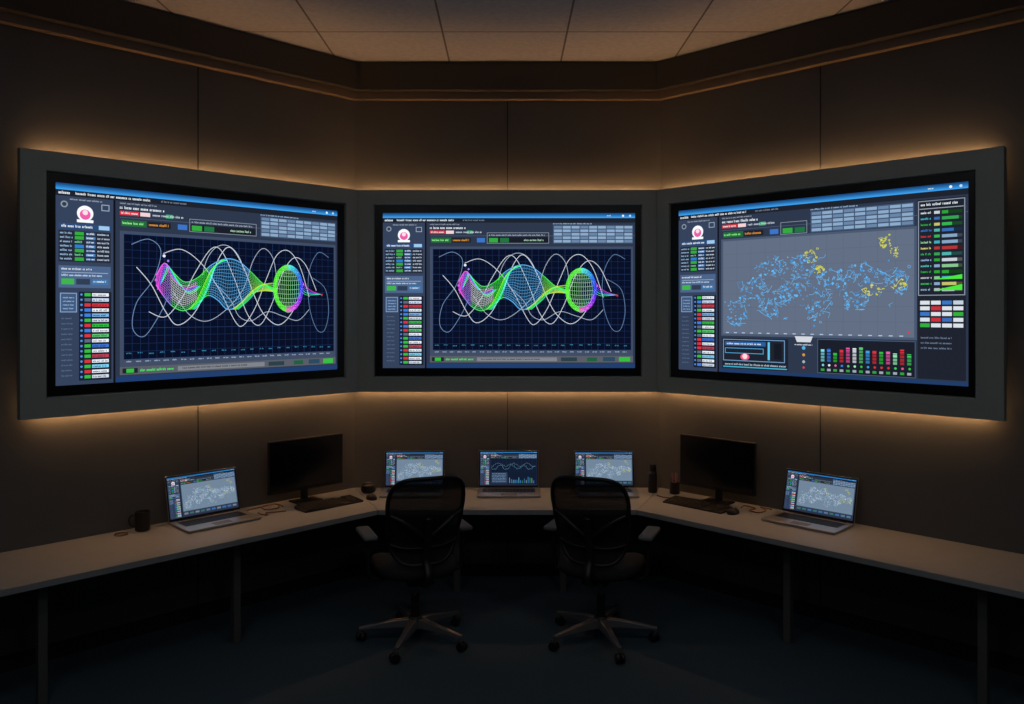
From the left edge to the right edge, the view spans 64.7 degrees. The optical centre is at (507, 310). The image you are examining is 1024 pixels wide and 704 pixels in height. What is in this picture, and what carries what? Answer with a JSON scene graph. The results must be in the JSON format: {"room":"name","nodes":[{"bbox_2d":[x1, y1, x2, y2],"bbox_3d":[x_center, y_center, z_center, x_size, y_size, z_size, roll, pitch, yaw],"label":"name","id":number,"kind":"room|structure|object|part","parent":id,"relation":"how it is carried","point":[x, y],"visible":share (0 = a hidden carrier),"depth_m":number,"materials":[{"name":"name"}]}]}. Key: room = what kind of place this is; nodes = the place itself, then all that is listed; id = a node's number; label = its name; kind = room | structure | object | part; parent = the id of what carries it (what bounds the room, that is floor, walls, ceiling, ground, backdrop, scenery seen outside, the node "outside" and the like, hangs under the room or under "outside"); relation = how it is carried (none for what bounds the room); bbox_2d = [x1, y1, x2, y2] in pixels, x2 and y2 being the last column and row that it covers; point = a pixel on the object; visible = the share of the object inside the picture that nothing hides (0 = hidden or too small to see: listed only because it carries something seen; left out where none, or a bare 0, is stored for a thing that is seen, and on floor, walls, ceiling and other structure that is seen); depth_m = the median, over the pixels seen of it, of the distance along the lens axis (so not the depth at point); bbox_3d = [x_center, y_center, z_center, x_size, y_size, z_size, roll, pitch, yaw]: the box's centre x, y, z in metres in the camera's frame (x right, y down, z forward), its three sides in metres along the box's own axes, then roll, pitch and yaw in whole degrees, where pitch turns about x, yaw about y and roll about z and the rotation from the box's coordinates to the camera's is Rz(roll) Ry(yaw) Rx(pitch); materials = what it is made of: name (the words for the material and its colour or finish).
{"room":"control room","nodes":[
{"label":"control room","id":0,"kind":"room"},
{"bbox_2d":[0,24,353,656],"bbox_3d":[-2.680,0.083,5.492,0.120,4.284,3.918,0,0,45],"label":"wall","id":1,"kind":"structure","parent":0,"point":[70,477],"depth_m":5.56,"materials":[{"name":"paint"}]},
{"bbox_2d":[17,147,357,420],"bbox_3d":[-2.141,-0.166,5.853,0.129,1.669,2.486,0,0,45],"label":"wall display","id":2,"kind":"object","parent":1,"relation":"attached to","point":[141,286],"visible":1,"depth_m":5.61,"materials":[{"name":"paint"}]},
{"bbox_2d":[198,67,198,604],"bbox_3d":[-2.239,0.225,5.847,0.007,4.000,0.003,0,0,-45],"label":"trim","id":3,"kind":"structure","parent":1,"relation":"attached to","point":[198,67],"depth_m":5.85,"materials":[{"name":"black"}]},
{"bbox_2d":[354,101,660,563],"bbox_3d":[0.000,0.083,6.860,2.675,4.284,0.120,0,0,0],"label":"wall","id":4,"kind":"structure","parent":0,"point":[399,145],"depth_m":6.80,"materials":[{"name":"paint"}]},
{"bbox_2d":[507,101,507,563],"bbox_3d":[0.000,0.225,6.799,0.007,4.000,0.003,0,0,0],"label":"trim","id":5,"kind":"structure","parent":4,"relation":"attached to","point":[507,101],"depth_m":6.80,"materials":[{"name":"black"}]},
{"bbox_2d":[358,190,656,391],"bbox_3d":[0.000,-0.166,6.734,2.515,1.669,0.128,0,0,0],"label":"wall display","id":6,"kind":"object","parent":4,"relation":"attached to","point":[459,290],"visible":0.99,"depth_m":6.69,"materials":[{"name":"paint"}]},
{"bbox_2d":[122,0,892,61],"bbox_3d":[0.000,-2.109,2.600,8.215,0.100,8.640,0,0,0],"label":"ceiling","id":7,"kind":"structure","parent":0,"point":[355,30],"depth_m":5.81,"materials":[{"name":"tile"}]},
{"bbox_2d":[0,576,1023,703],"bbox_3d":[0.000,2.275,2.600,8.215,0.100,8.640,0,0,0],"label":"floor","id":8,"kind":"structure","parent":0,"point":[301,647],"depth_m":5.20,"materials":[{"name":"carpet"}]},
{"bbox_2d":[356,475,472,663],"bbox_3d":[-0.625,1.635,5.460,0.755,1.180,0.794,0,0,-22],"label":"office chair","id":9,"kind":"object","parent":8,"relation":"on","point":[423,515],"visible":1,"depth_m":5.23,"materials":[{"name":"black fabric"}]},
{"bbox_3d":[-0.827,1.643,5.368,0.234,0.299,0.047,0,0,-22],"label":"arm post","id":10,"kind":"part","parent":9,"relation":"part of","materials":[{"name":"plastic"}]},
{"bbox_3d":[-0.823,2.106,5.449,0.354,0.067,0.071,0,0,-6],"label":"leg","id":11,"kind":"part","parent":9,"relation":"part of","materials":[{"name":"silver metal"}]},
{"bbox_3d":[-0.700,2.106,5.654,0.071,0.067,0.356,0,0,-22],"label":"leg","id":12,"kind":"part","parent":9,"relation":"part of","materials":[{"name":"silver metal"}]},
{"bbox_3d":[-0.666,2.106,5.275,0.071,0.067,0.354,0,0,12],"label":"leg","id":13,"kind":"part","parent":9,"relation":"part of","materials":[{"name":"silver metal"}]},
{"bbox_2d":[371,553,457,581],"bbox_3d":[-0.633,1.724,5.490,0.545,0.124,0.523,0,0,-22],"label":"seat cushion","id":14,"kind":"object","parent":9,"relation":"on","point":[384,564],"depth_m":5.28,"materials":[{"name":"fabric"}]},
{"bbox_3d":[-0.518,1.353,5.205,0.536,0.616,0.242,0,0,-22],"label":"frame","id":15,"kind":"part","parent":9,"relation":"part of","materials":[{"name":"plastic"}]},
{"bbox_3d":[-0.453,2.106,5.370,0.354,0.067,0.071,0,0,30],"label":"leg","id":16,"kind":"part","parent":9,"relation":"part of","materials":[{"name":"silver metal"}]},
{"bbox_3d":[-0.477,2.106,5.603,0.354,0.067,0.071,0,0,-42],"label":"leg","id":17,"kind":"part","parent":9,"relation":"part of","materials":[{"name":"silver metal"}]},
{"bbox_3d":[-0.409,1.643,5.537,0.234,0.299,0.047,0,0,-22],"label":"arm post","id":18,"kind":"part","parent":9,"relation":"part of","materials":[{"name":"plastic"}]},
{"bbox_2d":[0,488,1023,703],"bbox_3d":[0.000,1.855,5.176,7.965,0.740,3.241,0,0,0],"label":"desk","id":19,"kind":"object","parent":8,"relation":"on","point":[38,568],"visible":0.85,"depth_m":5.18,"materials":[{"name":"laminate"}]},
{"bbox_3d":[-2.640,1.874,4.580,0.050,0.702,0.050,0,0,-45],"label":"leg","id":20,"kind":"part","parent":19,"relation":"part of","materials":[{"name":"grey metal"}]},
{"bbox_2d":[114,532,127,535],"bbox_3d":[-2.561,1.480,5.362,0.088,0.009,0.093,0,0,0],"label":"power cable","id":21,"kind":"object","parent":19,"relation":"on","point":[118,532],"visible":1,"depth_m":5.35,"materials":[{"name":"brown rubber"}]},
{"bbox_2d":[128,509,150,531],"bbox_3d":[-2.483,1.420,5.474,0.128,0.130,0.101,0,0,20],"label":"coffee mug","id":22,"kind":"object","parent":19,"relation":"on","point":[142,517],"visible":1,"depth_m":5.43,"materials":[{"name":"black ceramic"}]},
{"bbox_3d":[-2.537,1.417,5.456,0.044,0.086,0.012,0,0,-11],"label":"handle","id":23,"kind":"part","parent":22,"relation":"part of","materials":[{"name":"black ceramic"}]},
{"bbox_3d":[-2.320,1.555,4.970,2.900,0.060,0.030,0,0,-45],"label":"rail","id":24,"kind":"part","parent":19,"relation":"part of","materials":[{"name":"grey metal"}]},
{"bbox_2d":[164,467,260,532],"bbox_3d":[-2.076,1.321,5.702,0.389,0.322,0.530,0,0,44],"label":"laptop","id":25,"kind":"object","parent":19,"relation":"on","point":[204,500],"visible":1,"depth_m":5.76,"materials":[{"name":"metal"}]},
{"bbox_3d":[-2.187,1.313,5.809,0.007,0.315,0.530,-19,-13,42],"label":"lid","id":26,"kind":"part","parent":25,"relation":"part of","materials":[{"name":"glass"}]},
{"bbox_3d":[-1.830,1.874,5.440,0.050,0.702,0.050,0,0,-45],"label":"leg","id":27,"kind":"part","parent":19,"relation":"part of","materials":[{"name":"grey metal"}]},
{"bbox_2d":[247,503,283,510],"bbox_3d":[-1.804,1.476,6.076,0.156,0.015,0.255,0,0,29],"label":"power cable","id":28,"kind":"object","parent":19,"relation":"on","point":[277,504],"visible":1,"depth_m":6.09,"materials":[{"name":"brown rubber"}]},
{"bbox_2d":[258,510,285,515],"bbox_3d":[-1.724,1.479,5.910,0.202,0.009,0.098,0,0,-16],"label":"power cable","id":29,"kind":"object","parent":19,"relation":"on","point":[265,514],"visible":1,"depth_m":5.93,"materials":[{"name":"brown rubber"}]},
{"bbox_2d":[267,433,342,503],"bbox_3d":[-1.574,1.234,6.309,0.655,0.499,0.150,0,0,-45],"label":"computer monitor","id":30,"kind":"object","parent":19,"relation":"on","point":[303,464],"visible":0.93,"depth_m":6.28,"materials":[{"name":"black plastic"}]},
{"bbox_2d":[294,495,362,512],"bbox_3d":[-1.360,1.468,6.170,0.508,0.035,0.168,0,0,-45],"label":"keyboard","id":31,"kind":"object","parent":19,"relation":"on","point":[323,504],"visible":1,"depth_m":6.12,"materials":[{"name":"black plastic"}]},
{"bbox_2d":[360,482,375,493],"bbox_3d":[-1.140,1.444,6.610,0.124,0.083,0.124,0,0,0],"label":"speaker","id":32,"kind":"object","parent":19,"relation":"on","point":[367,487],"visible":1,"depth_m":6.57},
{"bbox_2d":[366,493,376,500],"bbox_3d":[-1.075,1.462,6.380,0.076,0.046,0.124,0,0,-36],"label":"computer mouse","id":33,"kind":"object","parent":19,"relation":"on","point":[372,497],"visible":1,"depth_m":6.34,"materials":[{"name":"black plastic"}]},
{"bbox_2d":[379,451,444,497],"bbox_3d":[-0.770,1.325,6.582,0.500,0.314,0.345,0,0,-1],"label":"laptop","id":34,"kind":"object","parent":19,"relation":"on","point":[399,465],"visible":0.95,"depth_m":6.73,"materials":[{"name":"metal"}]},
{"bbox_3d":[-0.400,1.874,6.420,0.050,0.702,0.050,0,0,0],"label":"leg","id":35,"kind":"part","parent":19,"relation":"part of","materials":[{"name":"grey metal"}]},
{"bbox_2d":[477,450,539,497],"bbox_3d":[0.010,1.323,6.583,0.500,0.318,0.346,0,0,0],"label":"laptop","id":36,"kind":"object","parent":19,"relation":"on","point":[502,473],"visible":1,"depth_m":6.72,"materials":[{"name":"metal"}]},
{"bbox_3d":[0.440,1.874,6.420,0.050,0.702,0.050,0,0,0],"label":"leg","id":37,"kind":"part","parent":19,"relation":"part of","materials":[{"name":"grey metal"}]},
{"bbox_2d":[574,451,639,497],"bbox_3d":[0.800,1.325,6.582,0.500,0.314,0.345,0,0,1],"label":"laptop","id":38,"kind":"object","parent":19,"relation":"on","point":[618,466],"visible":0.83,"depth_m":6.73,"materials":[{"name":"metal"}]},
{"bbox_2d":[648,464,656,492],"bbox_3d":[1.190,1.371,6.620,0.076,0.229,0.076,0,0,0],"label":"water bottle","id":39,"kind":"object","parent":19,"relation":"on","point":[652,474],"visible":1,"depth_m":6.59,"materials":[{"name":"black metal"}]},
{"bbox_2d":[670,473,679,494],"bbox_3d":[1.360,1.400,6.570,0.080,0.170,0.080,0,0,0],"label":"pen cup","id":40,"kind":"object","parent":19,"relation":"on","point":[674,484],"visible":1,"depth_m":6.54,"materials":[{"name":"black ceramic"}]},
{"bbox_2d":[663,495,732,513],"bbox_3d":[1.440,1.468,6.140,0.508,0.035,0.168,0,0,45],"label":"keyboard","id":41,"kind":"object","parent":19,"relation":"on","point":[708,506],"visible":1,"depth_m":6.11,"materials":[{"name":"black plastic"}]},
{"bbox_2d":[680,434,756,504],"bbox_3d":[1.629,1.234,6.269,0.655,0.499,0.150,0,0,45],"label":"computer monitor","id":42,"kind":"object","parent":19,"relation":"on","point":[720,465],"visible":0.89,"depth_m":6.24,"materials":[{"name":"black plastic"}]},
{"bbox_2d":[727,507,738,514],"bbox_3d":[1.655,1.462,5.925,0.076,0.046,0.124,0,0,45],"label":"computer mouse","id":43,"kind":"object","parent":19,"relation":"on","point":[731,511],"visible":1,"depth_m":5.89,"materials":[{"name":"black plastic"}]},
{"bbox_2d":[741,505,771,512],"bbox_3d":[1.841,1.476,6.048,0.173,0.015,0.208,0,0,-39],"label":"power cable","id":44,"kind":"object","parent":19,"relation":"on","point":[754,508],"visible":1,"depth_m":6.04,"materials":[{"name":"brown rubber"}]},
{"bbox_3d":[1.890,1.874,5.440,0.050,0.702,0.050,0,0,45],"label":"leg","id":45,"kind":"part","parent":19,"relation":"part of","materials":[{"name":"grey metal"}]},
{"bbox_2d":[761,468,858,534],"bbox_3d":[2.118,1.323,5.667,0.388,0.317,0.530,0,0,-44],"label":"laptop","id":46,"kind":"object","parent":19,"relation":"on","point":[819,502],"visible":1,"depth_m":5.72,"materials":[{"name":"metal"}]},
{"bbox_3d":[2.228,1.316,5.774,0.007,0.310,0.530,19,-13,-42],"label":"lid","id":47,"kind":"part","parent":46,"relation":"part of","materials":[{"name":"glass"}]},
{"bbox_3d":[2.320,1.555,4.970,2.900,0.060,0.030,0,0,45],"label":"rail","id":48,"kind":"part","parent":19,"relation":"part of","materials":[{"name":"grey metal"}]},
{"bbox_3d":[2.680,1.874,4.550,0.050,0.702,0.050,0,0,45],"label":"leg","id":49,"kind":"part","parent":19,"relation":"part of","materials":[{"name":"grey metal"}]},
{"bbox_2d":[544,475,659,663],"bbox_3d":[0.631,1.635,5.460,0.752,1.180,0.793,0,0,22],"label":"office chair","id":50,"kind":"object","parent":8,"relation":"on","point":[592,519],"visible":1,"depth_m":5.23,"materials":[{"name":"black fabric"}]},
{"bbox_3d":[0.416,1.643,5.537,0.234,0.299,0.047,0,0,22],"label":"arm post","id":51,"kind":"part","parent":50,"relation":"part of","materials":[{"name":"plastic"}]},
{"bbox_3d":[0.484,2.106,5.603,0.354,0.067,0.071,0,0,42],"label":"leg","id":52,"kind":"part","parent":50,"relation":"part of","materials":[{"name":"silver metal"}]},
{"bbox_3d":[0.460,2.106,5.370,0.354,0.067,0.071,0,0,-30],"label":"leg","id":53,"kind":"part","parent":50,"relation":"part of","materials":[{"name":"silver metal"}]},
{"bbox_3d":[0.525,1.353,5.205,0.536,0.616,0.242,0,0,22],"label":"frame","id":54,"kind":"part","parent":50,"relation":"part of","materials":[{"name":"plastic"}]},
{"bbox_2d":[558,553,644,581],"bbox_3d":[0.640,1.724,5.490,0.545,0.124,0.523,0,0,22],"label":"seat cushion","id":55,"kind":"object","parent":50,"relation":"on","point":[631,564],"depth_m":5.28,"materials":[{"name":"fabric"}]},
{"bbox_3d":[0.673,2.106,5.275,0.071,0.067,0.354,0,0,-12],"label":"leg","id":56,"kind":"part","parent":50,"relation":"part of","materials":[{"name":"silver metal"}]},
{"bbox_3d":[0.707,2.106,5.654,0.071,0.067,0.356,0,0,22],"label":"leg","id":57,"kind":"part","parent":50,"relation":"part of","materials":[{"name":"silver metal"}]},
{"bbox_3d":[0.830,2.106,5.449,0.354,0.067,0.071,0,0,6],"label":"leg","id":58,"kind":"part","parent":50,"relation":"part of","materials":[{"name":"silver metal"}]},
{"bbox_3d":[0.834,1.643,5.368,0.234,0.299,0.047,0,0,22],"label":"arm post","id":59,"kind":"part","parent":50,"relation":"part of","materials":[{"name":"plastic"}]},
{"bbox_2d":[661,22,1023,658],"bbox_3d":[2.680,0.083,5.492,3.918,4.284,0.120,0,0,45],"label":"wall","id":60,"kind":"structure","parent":0,"point":[955,479],"depth_m":5.55,"materials":[{"name":"paint"}]},
{"bbox_2d":[0,0,1023,91],"bbox_3d":[0.000,-1.942,2.600,7.977,0.231,8.402,0,0,0],"label":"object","id":61,"kind":"structure","parent":60,"relation":"attached to","point":[121,19],"depth_m":6.01,"materials":[{"name":"paint"}]},
{"bbox_2d":[0,564,1023,675],"bbox_3d":[0.000,2.175,2.600,7.977,0.100,8.402,0,0,0],"label":"baseboard","id":62,"kind":"structure","parent":60,"relation":"attached to","point":[1008,663],"depth_m":5.78,"materials":[{"name":"black paint"}]},
{"bbox_2d":[820,66,820,605],"bbox_3d":[2.257,0.225,5.829,0.007,4.000,0.003,0,0,45],"label":"trim","id":63,"kind":"structure","parent":60,"relation":"attached to","point":[820,66],"depth_m":5.83,"materials":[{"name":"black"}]},
{"bbox_2d":[657,146,1006,420],"bbox_3d":[2.158,-0.166,5.836,2.534,1.669,0.128,0,0,45],"label":"wall display","id":64,"kind":"object","parent":60,"relation":"attached to","point":[878,286],"visible":1,"depth_m":5.61,"materials":[{"name":"paint"}]},
{"bbox_3d":[0.000,0.083,-1.660,8.215,4.284,0.120,0,0,0],"label":"wall","id":65,"kind":"structure","parent":0,"visible":0},
{"bbox_2d":[0,9,1023,100],"bbox_3d":[0.000,-1.797,2.600,7.977,0.060,8.402,0,0,0],"label":"trim","id":66,"kind":"structure","parent":65,"relation":"attached to","point":[1017,16],"depth_m":5.89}
]}

